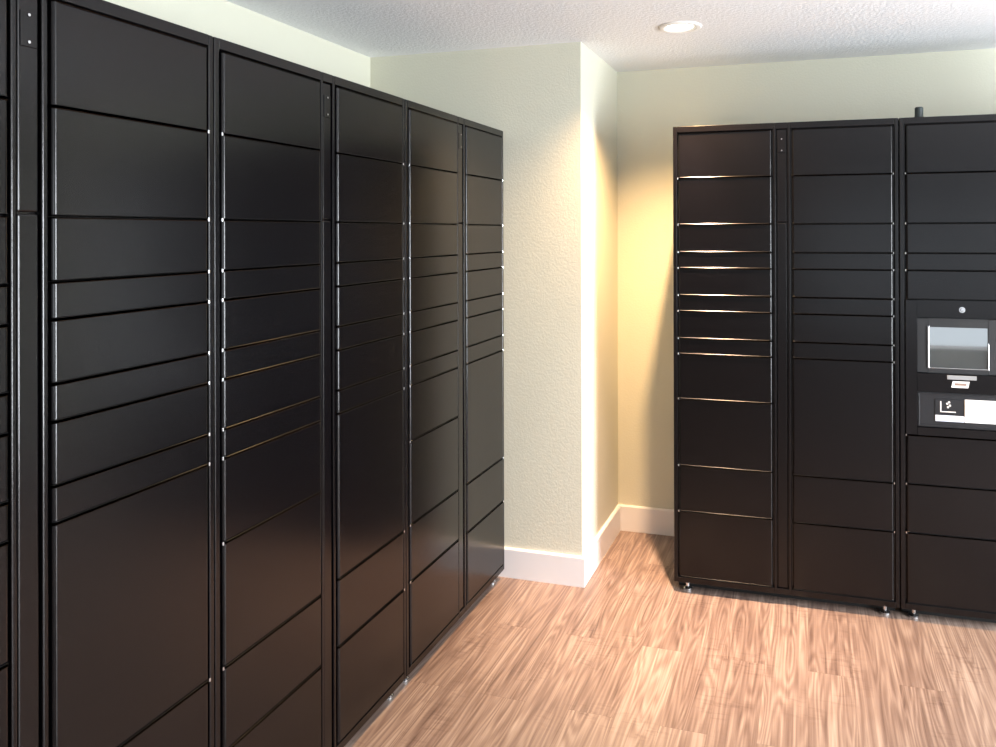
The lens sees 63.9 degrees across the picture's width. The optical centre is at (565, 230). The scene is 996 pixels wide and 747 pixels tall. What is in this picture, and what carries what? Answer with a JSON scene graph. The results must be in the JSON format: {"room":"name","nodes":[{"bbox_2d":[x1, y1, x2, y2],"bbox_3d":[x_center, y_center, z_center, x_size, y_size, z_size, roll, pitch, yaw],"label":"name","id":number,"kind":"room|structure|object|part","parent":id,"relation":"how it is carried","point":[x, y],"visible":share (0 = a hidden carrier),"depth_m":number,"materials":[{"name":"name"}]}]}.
{"room":"parcel locker room","nodes":[
{"label":"parcel locker room","id":0,"kind":"room"},
{"bbox_2d":[104,0,369,86],"bbox_3d":[-2.151,0.373,0.161,0.120,2.440,8.049,0,0,17],"label":"wall","id":1,"kind":"structure","parent":0,"point":[222,19],"depth_m":3.09,"materials":[{"name":"beige paint"}]},
{"bbox_2d":[370,42,617,555],"bbox_3d":[-0.336,0.374,4.060,1.067,2.440,0.711,0,0,17],"label":"wall","id":2,"kind":"structure","parent":0,"point":[554,106],"depth_m":3.64,"materials":[{"name":"beige paint"}]},
{"bbox_2d":[499,504,673,587],"bbox_3d":[1.567,1.521,3.469,5.015,0.134,0.726,0,0,17],"label":"baseboard","id":3,"kind":"structure","parent":2,"relation":"attached to","point":[524,564],"depth_m":3.65,"materials":[{"name":"white paint"}]},
{"bbox_2d":[226,0,995,71],"bbox_3d":[0.401,-0.905,-0.311,5.285,0.100,8.880,0,0,17],"label":"ceiling","id":4,"kind":"structure","parent":0,"point":[626,35],"depth_m":3.28,"materials":[{"name":"white paint"}]},
{"bbox_2d":[658,21,701,32],"bbox_3d":[0.476,-0.845,3.308,0.180,0.008,0.180,0,0,17],"label":"recessed light","id":5,"kind":"object","parent":4,"relation":"in","point":[676,26],"visible":1,"depth_m":3.30,"materials":[{"name":"white glass"}]},
{"bbox_2d":[344,531,995,746],"bbox_3d":[0.408,1.635,-0.315,5.285,0.100,8.880,0,0,17],"label":"floor","id":6,"kind":"structure","parent":0,"point":[631,657],"depth_m":2.84,"materials":[{"name":"brown wood"}]},
{"bbox_2d":[0,0,213,746],"bbox_3d":[-1.245,0.568,1.513,0.607,2.050,0.925,0,0,17],"label":"locker","id":7,"kind":"object","parent":6,"relation":"on","point":[107,396],"visible":1,"depth_m":1.57,"materials":[{"name":"black metal"}]},
{"bbox_3d":[-1.036,0.319,1.199,0.021,0.068,0.404,0,0,17],"label":"locker door","id":8,"kind":"part","parent":7,"relation":"part of","materials":[{"name":"black metal"}]},
{"bbox_3d":[-1.036,0.224,1.199,0.021,0.117,0.404,0,0,17],"label":"locker door","id":9,"kind":"part","parent":7,"relation":"part of","materials":[{"name":"black metal"}]},
{"bbox_3d":[-1.036,0.130,1.199,0.021,0.068,0.404,0,0,17],"label":"locker door","id":10,"kind":"part","parent":7,"relation":"part of","materials":[{"name":"black metal"}]},
{"bbox_3d":[-1.036,0.034,1.199,0.021,0.119,0.404,0,0,17],"label":"locker door","id":11,"kind":"part","parent":7,"relation":"part of","materials":[{"name":"black metal"}]},
{"bbox_3d":[-1.037,-0.129,1.200,0.021,0.202,0.404,0,0,17],"label":"locker door","id":12,"kind":"part","parent":7,"relation":"part of","materials":[{"name":"black metal"}]},
{"bbox_3d":[-1.037,-0.330,1.200,0.021,0.196,0.404,0,0,17],"label":"locker door","id":13,"kind":"part","parent":7,"relation":"part of","materials":[{"name":"black metal"}]},
{"bbox_3d":[-1.034,0.894,1.198,0.021,0.280,0.404,0,0,17],"label":"locker door","id":14,"kind":"part","parent":7,"relation":"part of","materials":[{"name":"black metal"}]},
{"bbox_3d":[-1.035,0.647,1.198,0.021,0.210,0.404,0,0,17],"label":"locker door","id":15,"kind":"part","parent":7,"relation":"part of","materials":[{"name":"black metal"}]},
{"bbox_3d":[-1.035,0.507,1.198,0.021,0.067,0.404,0,0,17],"label":"locker door","id":16,"kind":"part","parent":7,"relation":"part of","materials":[{"name":"black metal"}]},
{"bbox_3d":[-1.035,0.413,1.199,0.021,0.117,0.404,0,0,17],"label":"locker door","id":17,"kind":"part","parent":7,"relation":"part of","materials":[{"name":"black metal"}]},
{"bbox_3d":[-0.967,-0.362,1.430,0.002,0.064,0.032,0,0,17],"label":"lock plate","id":18,"kind":"part","parent":7,"relation":"part of","materials":[{"name":"black metal"}]},
{"bbox_3d":[-0.896,-0.128,1.659,0.021,0.202,0.402,0,0,17],"label":"locker door","id":19,"kind":"part","parent":7,"relation":"part of","materials":[{"name":"black metal"}]},
{"bbox_3d":[-0.896,-0.329,1.660,0.021,0.196,0.402,0,0,17],"label":"locker door","id":20,"kind":"part","parent":7,"relation":"part of","materials":[{"name":"black metal"}]},
{"bbox_3d":[-0.894,0.413,1.659,0.021,0.117,0.402,0,0,17],"label":"locker door","id":21,"kind":"part","parent":7,"relation":"part of","materials":[{"name":"black metal"}]},
{"bbox_3d":[-0.895,0.319,1.659,0.021,0.068,0.402,0,0,17],"label":"locker door","id":22,"kind":"part","parent":7,"relation":"part of","materials":[{"name":"black metal"}]},
{"bbox_3d":[-0.895,0.224,1.659,0.021,0.117,0.402,0,0,17],"label":"locker door","id":23,"kind":"part","parent":7,"relation":"part of","materials":[{"name":"black metal"}]},
{"bbox_3d":[-0.895,0.130,1.659,0.021,0.068,0.402,0,0,17],"label":"locker door","id":24,"kind":"part","parent":7,"relation":"part of","materials":[{"name":"black metal"}]},
{"bbox_3d":[-0.895,0.034,1.659,0.021,0.119,0.402,0,0,17],"label":"locker door","id":25,"kind":"part","parent":7,"relation":"part of","materials":[{"name":"black metal"}]},
{"bbox_3d":[-0.893,0.792,1.658,0.021,0.499,0.402,0,0,17],"label":"locker door","id":26,"kind":"part","parent":7,"relation":"part of","materials":[{"name":"black metal"}]},
{"bbox_3d":[-0.894,0.507,1.658,0.021,0.067,0.402,0,0,17],"label":"locker door","id":27,"kind":"part","parent":7,"relation":"part of","materials":[{"name":"black metal"}]},
{"bbox_3d":[-0.892,1.141,1.657,0.021,0.195,0.402,0,0,17],"label":"locker door","id":28,"kind":"part","parent":7,"relation":"part of","materials":[{"name":"black metal"}]},
{"bbox_2d":[213,37,405,746],"bbox_3d":[-0.974,0.568,2.399,0.607,2.050,0.925,0,0,17],"label":"locker","id":29,"kind":"object","parent":6,"relation":"on","point":[309,163],"visible":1,"depth_m":2.19,"materials":[{"name":"black metal"}]},
{"bbox_3d":[-0.764,0.225,2.085,0.021,0.117,0.404,0,0,17],"label":"locker door","id":30,"kind":"part","parent":29,"relation":"part of","materials":[{"name":"black metal"}]},
{"bbox_3d":[-0.765,0.130,2.085,0.021,0.068,0.404,0,0,17],"label":"locker door","id":31,"kind":"part","parent":29,"relation":"part of","materials":[{"name":"black metal"}]},
{"bbox_3d":[-0.765,0.035,2.086,0.021,0.119,0.404,0,0,17],"label":"locker door","id":32,"kind":"part","parent":29,"relation":"part of","materials":[{"name":"black metal"}]},
{"bbox_3d":[-0.765,-0.128,2.086,0.021,0.202,0.404,0,0,17],"label":"locker door","id":33,"kind":"part","parent":29,"relation":"part of","materials":[{"name":"black metal"}]},
{"bbox_3d":[-0.766,-0.329,2.086,0.021,0.196,0.404,0,0,17],"label":"locker door","id":34,"kind":"part","parent":29,"relation":"part of","materials":[{"name":"black metal"}]},
{"bbox_3d":[-0.764,0.508,2.085,0.021,0.067,0.404,0,0,17],"label":"locker door","id":35,"kind":"part","parent":29,"relation":"part of","materials":[{"name":"black metal"}]},
{"bbox_3d":[-0.764,0.414,2.085,0.021,0.117,0.404,0,0,17],"label":"locker door","id":36,"kind":"part","parent":29,"relation":"part of","materials":[{"name":"black metal"}]},
{"bbox_3d":[-0.764,0.319,2.085,0.021,0.068,0.404,0,0,17],"label":"locker door","id":37,"kind":"part","parent":29,"relation":"part of","materials":[{"name":"black metal"}]},
{"bbox_3d":[-0.762,1.142,2.084,0.021,0.200,0.404,0,0,17],"label":"locker door","id":38,"kind":"part","parent":29,"relation":"part of","materials":[{"name":"black metal"}]},
{"bbox_3d":[-0.762,0.893,2.084,0.021,0.295,0.404,0,0,17],"label":"locker door","id":39,"kind":"part","parent":29,"relation":"part of","materials":[{"name":"black metal"}]},
{"bbox_3d":[-0.763,0.643,2.085,0.021,0.200,0.404,0,0,17],"label":"locker door","id":40,"kind":"part","parent":29,"relation":"part of","materials":[{"name":"black metal"}]},
{"bbox_3d":[-0.761,1.382,2.083,0.021,0.275,0.404,0,0,17],"label":"locker door","id":41,"kind":"part","parent":29,"relation":"part of","materials":[{"name":"black metal"}]},
{"bbox_3d":[-0.695,-0.362,2.316,0.002,0.064,0.032,0,0,17],"label":"lock plate","id":42,"kind":"part","parent":29,"relation":"part of","materials":[{"name":"black"}]},
{"bbox_3d":[-0.623,0.320,2.545,0.021,0.068,0.402,0,0,17],"label":"locker door","id":43,"kind":"part","parent":29,"relation":"part of","materials":[{"name":"black metal"}]},
{"bbox_3d":[-0.624,0.225,2.545,0.021,0.117,0.402,0,0,17],"label":"locker door","id":44,"kind":"part","parent":29,"relation":"part of","materials":[{"name":"black metal"}]},
{"bbox_3d":[-0.624,0.131,2.545,0.021,0.068,0.402,0,0,17],"label":"locker door","id":45,"kind":"part","parent":29,"relation":"part of","materials":[{"name":"black metal"}]},
{"bbox_3d":[-0.624,0.035,2.546,0.021,0.119,0.402,0,0,17],"label":"locker door","id":46,"kind":"part","parent":29,"relation":"part of","materials":[{"name":"black metal"}]},
{"bbox_3d":[-0.625,-0.128,2.546,0.021,0.202,0.402,0,0,17],"label":"locker door","id":47,"kind":"part","parent":29,"relation":"part of","materials":[{"name":"black metal"}]},
{"bbox_3d":[-0.625,-0.329,2.546,0.021,0.196,0.402,0,0,17],"label":"locker door","id":48,"kind":"part","parent":29,"relation":"part of","materials":[{"name":"black metal"}]},
{"bbox_3d":[-0.622,0.788,2.544,0.021,0.489,0.402,0,0,17],"label":"locker door","id":49,"kind":"part","parent":29,"relation":"part of","materials":[{"name":"black metal"}]},
{"bbox_3d":[-0.623,0.508,2.545,0.021,0.067,0.402,0,0,17],"label":"locker door","id":50,"kind":"part","parent":29,"relation":"part of","materials":[{"name":"black metal"}]},
{"bbox_3d":[-0.623,0.414,2.545,0.021,0.117,0.402,0,0,17],"label":"locker door","id":51,"kind":"part","parent":29,"relation":"part of","materials":[{"name":"black metal"}]},
{"bbox_3d":[-0.620,1.377,2.543,0.021,0.285,0.402,0,0,17],"label":"locker door","id":52,"kind":"part","parent":29,"relation":"part of","materials":[{"name":"black metal"}]},
{"bbox_3d":[-0.621,1.133,2.544,0.021,0.198,0.402,0,0,17],"label":"locker door","id":53,"kind":"part","parent":29,"relation":"part of","materials":[{"name":"black metal"}]},
{"bbox_2d":[402,99,503,682],"bbox_3d":[-0.702,0.569,3.286,0.607,2.050,0.925,0,0,17],"label":"locker","id":54,"kind":"object","parent":6,"relation":"on","point":[454,277],"visible":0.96,"depth_m":3.09,"materials":[{"name":"black metal"}]},
{"bbox_3d":[-0.494,-0.328,2.973,0.021,0.196,0.404,0,0,17],"label":"locker door","id":55,"kind":"part","parent":54,"relation":"part of","materials":[{"name":"black metal"}]},
{"bbox_3d":[-0.492,0.508,2.971,0.021,0.067,0.404,0,0,17],"label":"locker door","id":56,"kind":"part","parent":54,"relation":"part of","materials":[{"name":"black metal"}]},
{"bbox_3d":[-0.492,0.414,2.971,0.021,0.117,0.404,0,0,17],"label":"locker door","id":57,"kind":"part","parent":54,"relation":"part of","materials":[{"name":"black metal"}]},
{"bbox_3d":[-0.493,0.320,2.971,0.021,0.068,0.404,0,0,17],"label":"locker door","id":58,"kind":"part","parent":54,"relation":"part of","materials":[{"name":"black metal"}]},
{"bbox_3d":[-0.493,0.225,2.972,0.021,0.117,0.404,0,0,17],"label":"locker door","id":59,"kind":"part","parent":54,"relation":"part of","materials":[{"name":"black metal"}]},
{"bbox_3d":[-0.493,0.131,2.972,0.021,0.068,0.404,0,0,17],"label":"locker door","id":60,"kind":"part","parent":54,"relation":"part of","materials":[{"name":"black metal"}]},
{"bbox_3d":[-0.493,0.035,2.972,0.021,0.119,0.404,0,0,17],"label":"locker door","id":61,"kind":"part","parent":54,"relation":"part of","materials":[{"name":"black metal"}]},
{"bbox_3d":[-0.494,-0.127,2.972,0.021,0.202,0.404,0,0,17],"label":"locker door","id":62,"kind":"part","parent":54,"relation":"part of","materials":[{"name":"black metal"}]},
{"bbox_3d":[-0.491,0.884,2.971,0.021,0.290,0.404,0,0,17],"label":"locker door","id":63,"kind":"part","parent":54,"relation":"part of","materials":[{"name":"black metal"}]},
{"bbox_3d":[-0.492,0.640,2.971,0.021,0.193,0.404,0,0,17],"label":"locker door","id":64,"kind":"part","parent":54,"relation":"part of","materials":[{"name":"black metal"}]},
{"bbox_3d":[-0.490,1.374,2.970,0.021,0.291,0.404,0,0,17],"label":"locker door","id":65,"kind":"part","parent":54,"relation":"part of","materials":[{"name":"black metal"}]},
{"bbox_3d":[-0.490,1.129,2.970,0.021,0.196,0.404,0,0,17],"label":"locker door","id":66,"kind":"part","parent":54,"relation":"part of","materials":[{"name":"black metal"}]},
{"bbox_3d":[-0.424,-0.361,3.203,0.002,0.064,0.032,0,0,17],"label":"lock plate","id":67,"kind":"part","parent":54,"relation":"part of","materials":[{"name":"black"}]},
{"bbox_3d":[-0.352,0.226,3.432,0.021,0.117,0.402,0,0,17],"label":"locker door","id":68,"kind":"part","parent":54,"relation":"part of","materials":[{"name":"black metal"}]},
{"bbox_3d":[-0.354,-0.328,3.433,0.021,0.196,0.402,0,0,17],"label":"locker door","id":69,"kind":"part","parent":54,"relation":"part of","materials":[{"name":"black metal"}]},
{"bbox_3d":[-0.350,0.788,3.431,0.021,0.488,0.402,0,0,17],"label":"locker door","id":70,"kind":"part","parent":54,"relation":"part of","materials":[{"name":"black metal"}]},
{"bbox_3d":[-0.351,0.509,3.431,0.021,0.067,0.402,0,0,17],"label":"locker door","id":71,"kind":"part","parent":54,"relation":"part of","materials":[{"name":"black metal"}]},
{"bbox_3d":[-0.352,0.415,3.431,0.021,0.117,0.402,0,0,17],"label":"locker door","id":72,"kind":"part","parent":54,"relation":"part of","materials":[{"name":"black metal"}]},
{"bbox_3d":[-0.352,0.320,3.431,0.021,0.068,0.402,0,0,17],"label":"locker door","id":73,"kind":"part","parent":54,"relation":"part of","materials":[{"name":"black metal"}]},
{"bbox_3d":[-0.352,0.131,3.432,0.021,0.068,0.402,0,0,17],"label":"locker door","id":74,"kind":"part","parent":54,"relation":"part of","materials":[{"name":"black metal"}]},
{"bbox_3d":[-0.353,0.036,3.432,0.021,0.119,0.402,0,0,17],"label":"locker door","id":75,"kind":"part","parent":54,"relation":"part of","materials":[{"name":"black metal"}]},
{"bbox_3d":[-0.353,-0.127,3.432,0.021,0.202,0.402,0,0,17],"label":"locker door","id":76,"kind":"part","parent":54,"relation":"part of","materials":[{"name":"black metal"}]},
{"bbox_3d":[-0.350,1.132,3.430,0.021,0.196,0.402,0,0,17],"label":"locker door","id":77,"kind":"part","parent":54,"relation":"part of","materials":[{"name":"black metal"}]},
{"bbox_3d":[-0.349,1.376,3.430,0.021,0.288,0.402,0,0,17],"label":"locker door","id":78,"kind":"part","parent":54,"relation":"part of","materials":[{"name":"black metal"}]},
{"bbox_2d":[673,118,899,614],"bbox_3d":[1.002,0.565,3.664,0.925,2.050,0.607,0,0,16],"label":"locker","id":79,"kind":"object","parent":6,"relation":"on","point":[786,235],"visible":1,"depth_m":3.38,"materials":[{"name":"black metal"}]},
{"bbox_3d":[0.689,-0.130,3.451,0.404,0.202,0.021,0,0,16],"label":"locker door","id":80,"kind":"part","parent":79,"relation":"part of","materials":[{"name":"black metal"}]},
{"bbox_3d":[0.688,-0.331,3.451,0.404,0.196,0.021,0,0,16],"label":"locker door","id":81,"kind":"part","parent":79,"relation":"part of","materials":[{"name":"black metal"}]},
{"bbox_3d":[0.690,0.506,3.450,0.404,0.067,0.021,0,0,16],"label":"locker door","id":82,"kind":"part","parent":79,"relation":"part of","materials":[{"name":"black metal"}]},
{"bbox_3d":[0.689,0.128,3.450,0.404,0.068,0.021,0,0,16],"label":"locker door","id":83,"kind":"part","parent":79,"relation":"part of","materials":[{"name":"black metal"}]},
{"bbox_3d":[0.692,1.130,3.449,0.404,0.198,0.021,0,0,16],"label":"locker door","id":84,"kind":"part","parent":79,"relation":"part of","materials":[{"name":"black metal"}]},
{"bbox_3d":[0.691,0.884,3.449,0.404,0.291,0.021,0,0,16],"label":"locker door","id":85,"kind":"part","parent":79,"relation":"part of","materials":[{"name":"black metal"}]},
{"bbox_3d":[0.691,0.639,3.449,0.404,0.195,0.021,0,0,16],"label":"locker door","id":86,"kind":"part","parent":79,"relation":"part of","materials":[{"name":"black metal"}]},
{"bbox_3d":[0.690,0.412,3.450,0.404,0.117,0.021,0,0,16],"label":"locker door","id":87,"kind":"part","parent":79,"relation":"part of","materials":[{"name":"black metal"}]},
{"bbox_3d":[0.690,0.317,3.450,0.404,0.068,0.021,0,0,16],"label":"locker door","id":88,"kind":"part","parent":79,"relation":"part of","materials":[{"name":"black metal"}]},
{"bbox_3d":[0.690,0.223,3.450,0.404,0.117,0.021,0,0,16],"label":"locker door","id":89,"kind":"part","parent":79,"relation":"part of","materials":[{"name":"black metal"}]},
{"bbox_3d":[0.689,0.033,3.450,0.404,0.119,0.021,0,0,16],"label":"locker door","id":90,"kind":"part","parent":79,"relation":"part of","materials":[{"name":"black metal"}]},
{"bbox_3d":[0.693,1.374,3.448,0.404,0.286,0.021,0,0,16],"label":"locker door","id":91,"kind":"part","parent":79,"relation":"part of","materials":[{"name":"black metal"}]},
{"bbox_3d":[0.919,-0.364,3.384,0.032,0.064,0.002,0,0,16],"label":"lock plate","id":92,"kind":"part","parent":79,"relation":"part of","materials":[{"name":"black metal"}]},
{"bbox_3d":[1.150,-0.131,3.316,0.402,0.202,0.021,0,0,16],"label":"locker door","id":93,"kind":"part","parent":79,"relation":"part of","materials":[{"name":"black metal"}]},
{"bbox_3d":[1.150,-0.332,3.317,0.402,0.196,0.021,0,0,16],"label":"locker door","id":94,"kind":"part","parent":79,"relation":"part of","materials":[{"name":"black metal"}]},
{"bbox_3d":[1.152,0.504,3.315,0.402,0.067,0.021,0,0,16],"label":"locker door","id":95,"kind":"part","parent":79,"relation":"part of","materials":[{"name":"black metal"}]},
{"bbox_3d":[1.152,0.410,3.315,0.402,0.117,0.021,0,0,16],"label":"locker door","id":96,"kind":"part","parent":79,"relation":"part of","materials":[{"name":"black metal"}]},
{"bbox_3d":[1.152,0.316,3.315,0.402,0.068,0.021,0,0,16],"label":"locker door","id":97,"kind":"part","parent":79,"relation":"part of","materials":[{"name":"black metal"}]},
{"bbox_3d":[1.151,0.221,3.316,0.402,0.117,0.021,0,0,16],"label":"locker door","id":98,"kind":"part","parent":79,"relation":"part of","materials":[{"name":"black metal"}]},
{"bbox_3d":[1.151,0.127,3.316,0.402,0.068,0.021,0,0,16],"label":"locker door","id":99,"kind":"part","parent":79,"relation":"part of","materials":[{"name":"black metal"}]},
{"bbox_3d":[1.151,0.031,3.316,0.402,0.119,0.021,0,0,16],"label":"locker door","id":100,"kind":"part","parent":79,"relation":"part of","materials":[{"name":"black metal"}]},
{"bbox_3d":[1.154,1.133,3.314,0.402,0.197,0.021,0,0,16],"label":"locker door","id":101,"kind":"part","parent":79,"relation":"part of","materials":[{"name":"black metal"}]},
{"bbox_3d":[1.153,0.786,3.315,0.402,0.492,0.021,0,0,16],"label":"locker door","id":102,"kind":"part","parent":79,"relation":"part of","materials":[{"name":"black metal"}]},
{"bbox_3d":[1.155,1.375,3.314,0.402,0.282,0.021,0,0,16],"label":"locker door","id":103,"kind":"part","parent":79,"relation":"part of","materials":[{"name":"black metal"}]},
{"bbox_2d":[898,107,995,622],"bbox_3d":[1.892,0.538,3.402,0.925,2.098,0.613,0,0,16],"label":"locker","id":104,"kind":"object","parent":6,"relation":"on","point":[947,164],"visible":0.99,"depth_m":3.20,"materials":[{"name":"black metal"}]},
{"bbox_3d":[1.581,0.219,3.191,0.404,0.116,0.021,0,0,16],"label":"locker door","id":105,"kind":"part","parent":104,"relation":"part of","materials":[{"name":"black metal"}]},
{"bbox_3d":[1.580,0.030,3.191,0.404,0.119,0.021,0,0,16],"label":"locker door","id":106,"kind":"part","parent":104,"relation":"part of","materials":[{"name":"black metal"}]},
{"bbox_3d":[1.580,-0.133,3.191,0.404,0.202,0.021,0,0,16],"label":"locker door","id":107,"kind":"part","parent":104,"relation":"part of","materials":[{"name":"black metal"}]},
{"bbox_3d":[1.579,-0.334,3.192,0.404,0.196,0.021,0,0,16],"label":"locker door","id":108,"kind":"part","parent":104,"relation":"part of","materials":[{"name":"black metal"}]},
{"bbox_3d":[1.582,0.554,3.192,0.404,0.548,0.018,0,0,16],"label":"control panel","id":109,"kind":"part","parent":104,"relation":"part of","materials":[{"name":"black metal"}]},
{"bbox_3d":[1.584,1.372,3.189,0.404,0.285,0.021,0,0,16],"label":"locker door","id":110,"kind":"part","parent":104,"relation":"part of","materials":[{"name":"black metal"}]},
{"bbox_3d":[1.583,1.129,3.189,0.404,0.197,0.021,0,0,16],"label":"locker door","id":111,"kind":"part","parent":104,"relation":"part of","materials":[{"name":"black metal"}]},
{"bbox_3d":[1.583,0.930,3.189,0.404,0.197,0.021,0,0,16],"label":"locker door","id":112,"kind":"part","parent":104,"relation":"part of","materials":[{"name":"black metal"}]},
{"bbox_3d":[1.580,0.125,3.191,0.404,0.068,0.021,0,0,16],"label":"locker door","id":113,"kind":"part","parent":104,"relation":"part of","materials":[{"name":"black metal"}]},
{"bbox_3d":[1.576,0.471,3.194,0.225,0.171,0.006,0,0,16],"label":"screen trim","id":114,"kind":"part","parent":104,"relation":"part of","materials":[{"name":"silver metal"}]},
{"bbox_2d":[955,383,966,385],"bbox_3d":[1.580,0.616,3.181,0.043,0.009,0.001,0,0,16],"label":"print","id":115,"kind":"object","parent":104,"relation":"on","point":[956,384],"depth_m":3.18,"materials":[{"name":"brown"}]},
{"bbox_2d":[617,48,995,509],"bbox_3d":[2.197,0.367,3.719,4.218,2.440,0.120,0,0,17],"label":"wall","id":116,"kind":"structure","parent":0,"point":[650,103],"depth_m":4.16,"materials":[{"name":"beige paint"}]}
]}

